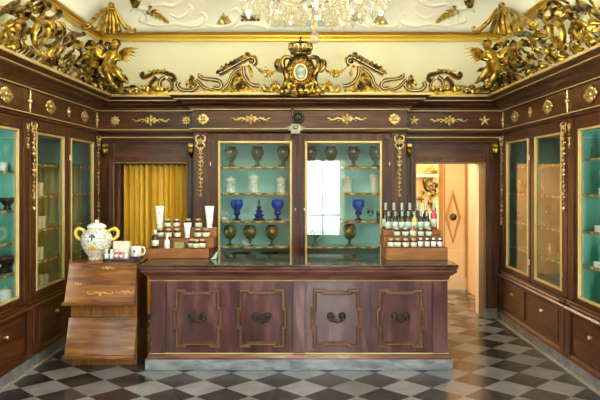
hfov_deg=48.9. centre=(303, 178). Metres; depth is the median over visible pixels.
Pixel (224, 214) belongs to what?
flower bowl
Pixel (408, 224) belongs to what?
bottle
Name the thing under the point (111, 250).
bottle
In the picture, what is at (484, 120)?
star ornament
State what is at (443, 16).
leaf sprig
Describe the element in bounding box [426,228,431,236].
jar
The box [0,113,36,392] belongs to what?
display cabinet
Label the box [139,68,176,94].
scroll
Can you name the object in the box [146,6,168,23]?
leaf sprig
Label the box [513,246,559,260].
shelf
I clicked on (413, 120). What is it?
star ornament
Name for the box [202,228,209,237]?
jar
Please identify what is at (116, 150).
door frame
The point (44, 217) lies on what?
booklet
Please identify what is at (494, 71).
drapery
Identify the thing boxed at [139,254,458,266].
countertop
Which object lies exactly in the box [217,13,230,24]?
trefoil
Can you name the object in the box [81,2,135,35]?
shell ornament
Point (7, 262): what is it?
mortar
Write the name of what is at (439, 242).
medicine bottle
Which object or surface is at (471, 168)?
wall
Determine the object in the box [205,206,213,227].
tube
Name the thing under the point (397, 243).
jar
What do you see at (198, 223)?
jar
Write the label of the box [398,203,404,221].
bottle
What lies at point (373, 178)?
jar
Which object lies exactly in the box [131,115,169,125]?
ornament
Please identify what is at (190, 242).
jar
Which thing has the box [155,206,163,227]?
tube
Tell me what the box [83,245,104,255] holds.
flower
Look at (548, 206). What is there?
glass cylinder
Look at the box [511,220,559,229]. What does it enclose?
shelf
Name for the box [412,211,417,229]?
bottle
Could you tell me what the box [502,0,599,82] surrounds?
cresting
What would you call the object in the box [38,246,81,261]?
shelf
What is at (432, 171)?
wall bracket
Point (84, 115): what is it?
rosette
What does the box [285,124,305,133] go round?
plaque
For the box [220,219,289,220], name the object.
shelf
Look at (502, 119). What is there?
ornament
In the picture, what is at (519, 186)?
ceramic jar
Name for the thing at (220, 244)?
shelf
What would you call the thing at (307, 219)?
shelf
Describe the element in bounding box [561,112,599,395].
display cabinet
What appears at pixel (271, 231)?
goblet
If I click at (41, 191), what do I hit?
booklet
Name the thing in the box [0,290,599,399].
floor
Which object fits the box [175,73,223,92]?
scroll
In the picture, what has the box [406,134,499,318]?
door frame
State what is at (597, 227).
carton
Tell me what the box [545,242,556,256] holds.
ceramic jar
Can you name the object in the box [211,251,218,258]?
packet
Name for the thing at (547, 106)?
rosette
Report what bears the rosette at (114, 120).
attached to the entablature
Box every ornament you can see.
[27,90,32,112]
[67,107,70,116]
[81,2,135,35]
[96,112,98,127]
[130,0,140,7]
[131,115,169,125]
[231,113,270,124]
[240,12,259,20]
[327,113,366,124]
[343,11,363,20]
[409,115,418,124]
[430,115,468,125]
[464,0,474,7]
[471,2,538,35]
[480,115,489,124]
[501,112,504,127]
[528,107,531,116]
[565,90,569,111]
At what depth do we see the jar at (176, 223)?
6.55 m
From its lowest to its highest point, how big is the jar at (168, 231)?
0.088 m
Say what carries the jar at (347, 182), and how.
on the display cabinet at (303, 209)
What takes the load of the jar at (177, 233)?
on the stepped base at (211, 242)
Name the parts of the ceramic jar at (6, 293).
lid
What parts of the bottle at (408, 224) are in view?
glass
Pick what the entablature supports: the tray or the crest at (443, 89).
the crest at (443, 89)
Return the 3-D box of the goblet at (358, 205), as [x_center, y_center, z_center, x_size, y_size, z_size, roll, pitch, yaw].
[0.666,0.379,8.060,0.156,0.250,0.154,0,0,0]
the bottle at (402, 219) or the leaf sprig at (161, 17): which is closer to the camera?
the bottle at (402, 219)
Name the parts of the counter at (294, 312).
bronze handle, panel, frame moulding, panel, bronze handle, frame moulding, frame moulding, bronze handle, panel, frame moulding, bronze handle, panel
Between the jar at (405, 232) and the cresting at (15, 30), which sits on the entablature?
the cresting at (15, 30)
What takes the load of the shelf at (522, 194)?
attached to the display cabinet at (532, 285)
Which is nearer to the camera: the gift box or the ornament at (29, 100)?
the ornament at (29, 100)
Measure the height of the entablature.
0.439 m
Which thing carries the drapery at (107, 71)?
hanging from the cherub at (113, 77)
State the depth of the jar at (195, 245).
6.33 m
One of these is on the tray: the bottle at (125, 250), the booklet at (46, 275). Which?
the bottle at (125, 250)
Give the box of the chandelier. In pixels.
[250,0,381,43]
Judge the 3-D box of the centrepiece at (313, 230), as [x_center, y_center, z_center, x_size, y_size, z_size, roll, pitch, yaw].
[0.140,0.702,8.060,0.153,0.222,0.146,0,0,0]
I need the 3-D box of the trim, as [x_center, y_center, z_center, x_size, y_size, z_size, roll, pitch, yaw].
[-0.048,-1.798,2.950,5.140,0.113,10.900,0,0,0]
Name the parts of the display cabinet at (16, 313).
panel, gilt frame, door, drawer, moulding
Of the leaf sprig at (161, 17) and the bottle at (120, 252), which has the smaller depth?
the bottle at (120, 252)
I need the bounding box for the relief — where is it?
[129,0,474,28]
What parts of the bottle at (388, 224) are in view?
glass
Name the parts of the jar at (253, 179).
lid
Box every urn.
[225,146,237,166]
[251,146,263,166]
[277,146,289,166]
[307,146,317,166]
[324,146,337,166]
[347,146,359,166]
[369,146,379,166]
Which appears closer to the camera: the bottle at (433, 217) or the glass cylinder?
the bottle at (433, 217)
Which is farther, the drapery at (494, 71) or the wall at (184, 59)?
the wall at (184, 59)
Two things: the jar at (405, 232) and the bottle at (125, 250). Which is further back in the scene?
the jar at (405, 232)
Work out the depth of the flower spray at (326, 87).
7.66 m
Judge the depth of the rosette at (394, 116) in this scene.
7.83 m
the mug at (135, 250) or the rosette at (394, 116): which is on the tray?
the mug at (135, 250)
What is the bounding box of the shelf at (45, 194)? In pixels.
[39,193,77,195]
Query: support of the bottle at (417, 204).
on the stepped base at (394, 253)
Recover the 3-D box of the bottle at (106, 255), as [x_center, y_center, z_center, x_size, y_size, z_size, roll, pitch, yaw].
[-1.848,0.710,6.175,0.038,0.105,0.037,0,0,0]
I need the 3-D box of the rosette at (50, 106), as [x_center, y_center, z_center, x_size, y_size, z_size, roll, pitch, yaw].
[-2.495,-0.711,6.520,0.038,0.152,0.266,0,0,0]
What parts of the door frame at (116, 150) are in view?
head cornice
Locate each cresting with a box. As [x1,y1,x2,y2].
[0,0,98,83]
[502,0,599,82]
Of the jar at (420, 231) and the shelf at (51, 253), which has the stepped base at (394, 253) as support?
the jar at (420, 231)
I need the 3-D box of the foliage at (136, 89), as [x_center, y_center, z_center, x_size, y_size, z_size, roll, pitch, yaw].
[-2.120,-1.065,7.882,0.336,0.123,0.059,0,0,0]
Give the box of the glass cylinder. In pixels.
[546,204,551,226]
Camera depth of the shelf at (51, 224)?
7.51 m
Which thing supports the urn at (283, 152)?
on the display cabinet at (303, 209)
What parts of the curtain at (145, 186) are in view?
rod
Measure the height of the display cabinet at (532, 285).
2.272 m
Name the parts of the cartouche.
oval frame, crown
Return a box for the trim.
[37,0,560,41]
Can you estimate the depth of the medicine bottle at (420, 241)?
6.25 m
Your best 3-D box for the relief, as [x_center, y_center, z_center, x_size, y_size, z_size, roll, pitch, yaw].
[-0.021,-2.095,8.317,4.366,0.371,0.197,0,0,0]
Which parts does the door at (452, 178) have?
panel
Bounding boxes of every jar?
[0,162,7,170]
[0,286,12,301]
[73,220,119,260]
[157,228,163,237]
[164,219,170,227]
[165,228,171,237]
[173,219,179,227]
[174,228,180,237]
[188,239,193,247]
[192,239,199,248]
[194,228,201,237]
[195,219,201,227]
[199,239,205,247]
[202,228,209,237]
[226,176,235,192]
[248,172,258,192]
[276,176,285,192]
[343,176,352,192]
[369,171,378,192]
[388,238,393,247]
[394,228,399,236]
[394,238,400,247]
[402,228,408,236]
[403,238,408,247]
[411,238,416,247]
[418,228,423,236]
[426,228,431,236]
[515,180,524,192]
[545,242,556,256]
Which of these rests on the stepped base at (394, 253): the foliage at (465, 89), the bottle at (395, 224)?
the bottle at (395, 224)
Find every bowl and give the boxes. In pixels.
[220,211,228,219]
[230,252,251,253]
[259,252,280,253]
[511,209,522,220]
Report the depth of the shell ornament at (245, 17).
8.33 m
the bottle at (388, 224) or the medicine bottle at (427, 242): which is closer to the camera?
the medicine bottle at (427, 242)
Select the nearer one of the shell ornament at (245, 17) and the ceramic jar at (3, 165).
the ceramic jar at (3, 165)
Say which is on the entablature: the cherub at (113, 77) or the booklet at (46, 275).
the cherub at (113, 77)
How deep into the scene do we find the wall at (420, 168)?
12.00 m
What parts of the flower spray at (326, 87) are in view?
flower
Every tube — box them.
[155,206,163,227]
[184,223,190,237]
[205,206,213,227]
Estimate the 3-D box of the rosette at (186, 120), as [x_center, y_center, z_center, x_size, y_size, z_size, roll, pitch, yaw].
[-1.430,-0.711,8.009,0.126,0.126,0.043,0,0,0]
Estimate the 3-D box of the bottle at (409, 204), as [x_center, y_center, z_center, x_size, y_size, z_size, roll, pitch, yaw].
[1.053,0.364,6.555,0.071,0.257,0.069,0,0,0]
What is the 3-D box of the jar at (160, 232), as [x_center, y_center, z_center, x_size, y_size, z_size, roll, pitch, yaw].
[-1.411,0.530,6.475,0.069,0.088,0.067,0,0,0]
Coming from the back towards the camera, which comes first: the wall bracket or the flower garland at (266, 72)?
the wall bracket
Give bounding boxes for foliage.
[120,85,140,94]
[462,84,483,94]
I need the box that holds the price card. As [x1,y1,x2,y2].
[174,242,184,247]
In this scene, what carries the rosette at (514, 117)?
attached to the entablature
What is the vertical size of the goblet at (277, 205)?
0.250 m
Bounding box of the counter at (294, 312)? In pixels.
[139,254,458,370]
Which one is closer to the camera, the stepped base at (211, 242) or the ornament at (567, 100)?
the ornament at (567, 100)
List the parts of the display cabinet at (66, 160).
door, moulding, gilt frame, drawer, panel, door, gilt frame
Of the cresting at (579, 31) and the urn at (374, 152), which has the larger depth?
the urn at (374, 152)
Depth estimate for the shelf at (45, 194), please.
7.24 m
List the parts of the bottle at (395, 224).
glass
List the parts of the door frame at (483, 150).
architrave, head cornice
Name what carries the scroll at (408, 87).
on the entablature
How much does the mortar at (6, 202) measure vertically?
0.110 m
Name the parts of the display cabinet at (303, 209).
door, gilt frame, panel, gilt frame, door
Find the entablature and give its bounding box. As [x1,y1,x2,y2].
[0,43,599,133]
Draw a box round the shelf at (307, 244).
[307,244,379,245]
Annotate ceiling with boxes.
[58,0,540,31]
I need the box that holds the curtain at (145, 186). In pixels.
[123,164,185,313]
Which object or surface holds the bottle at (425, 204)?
on the stepped base at (394, 253)
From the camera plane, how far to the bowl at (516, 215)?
7.98 m
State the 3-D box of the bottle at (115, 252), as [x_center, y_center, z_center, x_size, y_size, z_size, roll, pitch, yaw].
[-1.758,0.710,6.175,0.038,0.105,0.037,0,0,0]
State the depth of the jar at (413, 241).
6.25 m
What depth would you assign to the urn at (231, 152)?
8.01 m
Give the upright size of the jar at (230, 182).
0.204 m
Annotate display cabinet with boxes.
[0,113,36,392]
[28,119,100,366]
[194,133,405,253]
[495,119,568,366]
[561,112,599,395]
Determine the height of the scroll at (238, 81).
0.479 m
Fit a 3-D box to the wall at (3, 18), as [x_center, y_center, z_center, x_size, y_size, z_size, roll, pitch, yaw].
[-2.808,-0.070,3.025,0.460,3.580,11.050,0,0,0]
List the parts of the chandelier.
stem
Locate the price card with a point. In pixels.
(176, 244)
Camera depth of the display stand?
6.04 m
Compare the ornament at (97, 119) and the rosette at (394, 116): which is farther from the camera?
the ornament at (97, 119)
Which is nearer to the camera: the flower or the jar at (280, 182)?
the flower
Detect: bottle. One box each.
[104,249,108,258]
[109,249,112,258]
[114,249,117,258]
[119,249,122,258]
[124,249,127,258]
[152,230,158,248]
[164,235,169,248]
[382,203,386,228]
[385,211,391,229]
[391,203,395,218]
[392,211,398,229]
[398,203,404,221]
[399,211,404,229]
[405,211,411,229]
[408,203,412,221]
[410,223,415,236]
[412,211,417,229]
[416,203,419,218]
[418,211,423,228]
[418,238,422,246]
[423,203,428,218]
[424,211,429,229]
[425,238,429,246]
[430,203,436,228]
[431,238,435,246]
[437,238,442,246]
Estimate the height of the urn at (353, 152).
0.250 m
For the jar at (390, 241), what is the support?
on the stepped base at (394, 253)
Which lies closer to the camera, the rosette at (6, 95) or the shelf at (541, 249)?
the rosette at (6, 95)
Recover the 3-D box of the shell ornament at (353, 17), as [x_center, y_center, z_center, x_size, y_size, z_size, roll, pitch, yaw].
[0.635,-2.061,8.347,0.284,0.128,0.069,0,0,0]
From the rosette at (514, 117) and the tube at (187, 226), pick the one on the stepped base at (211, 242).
the tube at (187, 226)
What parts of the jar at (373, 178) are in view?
lid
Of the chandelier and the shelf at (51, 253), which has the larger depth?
the shelf at (51, 253)
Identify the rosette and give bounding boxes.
[0,85,13,102]
[45,99,55,114]
[81,110,88,122]
[109,115,119,125]
[181,115,191,125]
[197,113,208,124]
[388,113,400,124]
[511,110,518,122]
[542,99,552,114]
[583,85,597,102]
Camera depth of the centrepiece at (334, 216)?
8.02 m
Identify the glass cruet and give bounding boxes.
[538,173,543,193]
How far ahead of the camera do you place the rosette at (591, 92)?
5.51 m
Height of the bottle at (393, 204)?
0.257 m
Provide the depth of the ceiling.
8.34 m
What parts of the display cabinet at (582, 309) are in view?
moulding, drawer, door, gilt frame, panel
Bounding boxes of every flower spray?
[261,80,280,92]
[320,80,340,92]
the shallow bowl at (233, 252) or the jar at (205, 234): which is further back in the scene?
the shallow bowl at (233, 252)
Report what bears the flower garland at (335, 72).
attached to the scroll at (364, 81)
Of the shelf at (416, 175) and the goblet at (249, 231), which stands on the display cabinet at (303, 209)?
the goblet at (249, 231)
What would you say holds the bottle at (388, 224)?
on the stepped base at (394, 253)
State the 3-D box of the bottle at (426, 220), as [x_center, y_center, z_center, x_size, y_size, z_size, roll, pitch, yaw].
[1.205,0.405,6.465,0.063,0.176,0.061,0,0,0]
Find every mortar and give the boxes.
[0,198,14,209]
[0,255,14,272]
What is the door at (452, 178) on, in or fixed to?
in the wall at (471, 168)
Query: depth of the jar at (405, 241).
6.25 m
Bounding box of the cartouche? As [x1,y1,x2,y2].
[274,36,326,96]
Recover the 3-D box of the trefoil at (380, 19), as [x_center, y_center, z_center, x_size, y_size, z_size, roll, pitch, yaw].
[0.966,-2.039,8.361,0.220,0.189,0.075,0,0,0]
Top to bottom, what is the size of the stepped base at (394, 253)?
0.270 m
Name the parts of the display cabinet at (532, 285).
drawer, gilt frame, door, moulding, panel, drawer, gilt frame, door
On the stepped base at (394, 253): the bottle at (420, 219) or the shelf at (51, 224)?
the bottle at (420, 219)
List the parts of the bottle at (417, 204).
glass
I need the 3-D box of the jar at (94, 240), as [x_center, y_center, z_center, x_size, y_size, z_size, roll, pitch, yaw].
[-1.985,0.581,6.320,0.353,0.386,0.300,0,0,-40]
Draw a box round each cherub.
[80,38,137,93]
[464,38,519,93]
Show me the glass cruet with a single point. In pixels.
(540, 187)
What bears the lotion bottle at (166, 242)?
on the stepped base at (211, 242)
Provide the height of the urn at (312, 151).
0.250 m
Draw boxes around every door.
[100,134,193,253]
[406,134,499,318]
[438,164,466,289]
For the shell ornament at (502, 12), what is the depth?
7.61 m
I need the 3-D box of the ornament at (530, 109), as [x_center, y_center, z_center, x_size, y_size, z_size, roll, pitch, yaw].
[2.401,-0.711,7.020,0.034,0.108,0.089,0,0,0]
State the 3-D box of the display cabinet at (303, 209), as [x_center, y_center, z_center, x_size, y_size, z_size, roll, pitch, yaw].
[-0.048,0.584,8.105,2.534,2.272,0.570,0,0,0]
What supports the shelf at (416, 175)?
attached to the wall bracket
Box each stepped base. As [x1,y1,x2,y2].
[144,227,217,257]
[380,228,447,259]
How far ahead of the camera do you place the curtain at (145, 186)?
8.30 m
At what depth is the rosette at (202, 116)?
7.83 m
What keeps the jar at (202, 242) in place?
on the stepped base at (211, 242)
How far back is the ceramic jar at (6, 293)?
5.90 m
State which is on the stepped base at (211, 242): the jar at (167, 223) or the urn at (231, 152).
the jar at (167, 223)
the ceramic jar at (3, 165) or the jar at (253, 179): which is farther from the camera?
the jar at (253, 179)
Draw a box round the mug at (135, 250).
[130,246,145,256]
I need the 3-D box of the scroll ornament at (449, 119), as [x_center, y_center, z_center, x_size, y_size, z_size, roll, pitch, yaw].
[1.770,-0.711,8.006,0.474,0.143,0.047,0,0,0]
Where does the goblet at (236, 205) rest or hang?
on the display cabinet at (303, 209)
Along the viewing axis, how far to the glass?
8.04 m
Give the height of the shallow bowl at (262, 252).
0.200 m
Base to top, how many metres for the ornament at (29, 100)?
0.217 m
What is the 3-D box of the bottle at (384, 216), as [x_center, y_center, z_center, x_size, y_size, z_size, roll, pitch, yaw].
[0.812,0.364,6.555,0.071,0.257,0.069,0,0,0]
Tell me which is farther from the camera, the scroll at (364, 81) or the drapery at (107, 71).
the scroll at (364, 81)
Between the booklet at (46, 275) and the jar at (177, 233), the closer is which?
the jar at (177, 233)
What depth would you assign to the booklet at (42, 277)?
6.68 m
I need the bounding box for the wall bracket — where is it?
[416,166,437,210]
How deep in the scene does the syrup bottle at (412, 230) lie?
6.35 m
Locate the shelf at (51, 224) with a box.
[38,220,88,229]
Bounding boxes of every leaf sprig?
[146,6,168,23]
[435,6,458,23]
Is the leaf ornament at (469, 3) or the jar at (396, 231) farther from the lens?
the leaf ornament at (469, 3)
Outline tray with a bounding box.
[103,256,142,261]
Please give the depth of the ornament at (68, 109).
7.00 m
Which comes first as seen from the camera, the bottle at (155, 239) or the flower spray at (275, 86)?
the bottle at (155, 239)
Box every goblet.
[223,225,236,245]
[231,200,242,220]
[243,225,256,245]
[265,225,277,245]
[271,200,283,220]
[343,224,356,245]
[352,200,364,220]
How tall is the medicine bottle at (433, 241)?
0.088 m
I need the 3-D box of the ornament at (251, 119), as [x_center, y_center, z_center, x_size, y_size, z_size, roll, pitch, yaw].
[-0.630,-0.711,7.826,0.474,0.143,0.047,0,0,0]
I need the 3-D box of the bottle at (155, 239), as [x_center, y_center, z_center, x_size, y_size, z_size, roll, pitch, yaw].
[-1.440,0.582,6.385,0.069,0.176,0.067,0,0,0]
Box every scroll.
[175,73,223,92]
[216,52,259,92]
[343,52,386,92]
[379,73,426,92]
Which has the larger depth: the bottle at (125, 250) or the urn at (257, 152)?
the urn at (257, 152)
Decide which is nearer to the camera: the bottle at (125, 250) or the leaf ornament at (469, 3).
the bottle at (125, 250)
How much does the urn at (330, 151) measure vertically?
0.250 m
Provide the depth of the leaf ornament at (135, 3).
8.25 m
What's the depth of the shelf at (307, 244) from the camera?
8.21 m
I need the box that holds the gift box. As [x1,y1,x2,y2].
[113,241,130,258]
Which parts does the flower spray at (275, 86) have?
flower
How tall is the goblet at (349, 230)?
0.262 m
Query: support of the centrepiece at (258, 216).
on the display cabinet at (303, 209)
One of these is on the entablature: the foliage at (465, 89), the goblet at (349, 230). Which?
the foliage at (465, 89)
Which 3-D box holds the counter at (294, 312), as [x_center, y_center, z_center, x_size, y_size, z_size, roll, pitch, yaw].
[-0.045,1.242,6.300,2.850,0.955,0.840,0,0,0]
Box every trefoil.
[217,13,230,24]
[373,12,387,24]
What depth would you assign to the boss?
7.80 m
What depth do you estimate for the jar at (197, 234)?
6.45 m
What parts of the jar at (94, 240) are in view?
handle, lid, handle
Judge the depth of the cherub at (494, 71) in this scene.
7.59 m
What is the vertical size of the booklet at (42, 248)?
0.129 m
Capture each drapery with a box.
[98,66,123,77]
[481,66,504,76]
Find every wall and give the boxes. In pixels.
[0,0,96,80]
[100,42,501,313]
[416,164,437,211]
[467,0,599,295]
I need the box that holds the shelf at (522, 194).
[521,193,559,195]
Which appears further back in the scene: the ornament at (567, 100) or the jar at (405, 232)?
the jar at (405, 232)
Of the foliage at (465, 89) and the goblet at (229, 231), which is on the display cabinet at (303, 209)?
the goblet at (229, 231)
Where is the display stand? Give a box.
[61,258,148,364]
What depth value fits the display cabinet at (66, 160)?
7.10 m
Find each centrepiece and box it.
[253,200,264,220]
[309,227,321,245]
[328,199,340,220]
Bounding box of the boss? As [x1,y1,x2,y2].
[291,108,303,123]
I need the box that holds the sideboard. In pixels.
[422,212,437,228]
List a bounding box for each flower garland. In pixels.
[256,66,276,77]
[325,66,346,77]
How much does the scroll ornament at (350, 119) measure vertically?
0.143 m
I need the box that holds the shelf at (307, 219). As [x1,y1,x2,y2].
[307,219,379,220]
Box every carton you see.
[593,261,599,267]
[594,225,599,231]
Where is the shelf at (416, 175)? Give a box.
[416,175,437,176]
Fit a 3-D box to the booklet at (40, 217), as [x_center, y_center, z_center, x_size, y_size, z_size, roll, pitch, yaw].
[-2.676,0.437,6.611,0.103,0.130,0.047,0,0,-29]
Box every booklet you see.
[38,216,42,228]
[38,247,43,258]
[38,275,44,286]
[39,183,43,194]
[39,273,48,283]
[42,216,45,227]
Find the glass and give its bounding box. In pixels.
[367,210,373,219]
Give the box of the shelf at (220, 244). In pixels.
[220,244,289,245]
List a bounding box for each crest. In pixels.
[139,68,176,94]
[425,69,462,94]
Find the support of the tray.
on the display stand

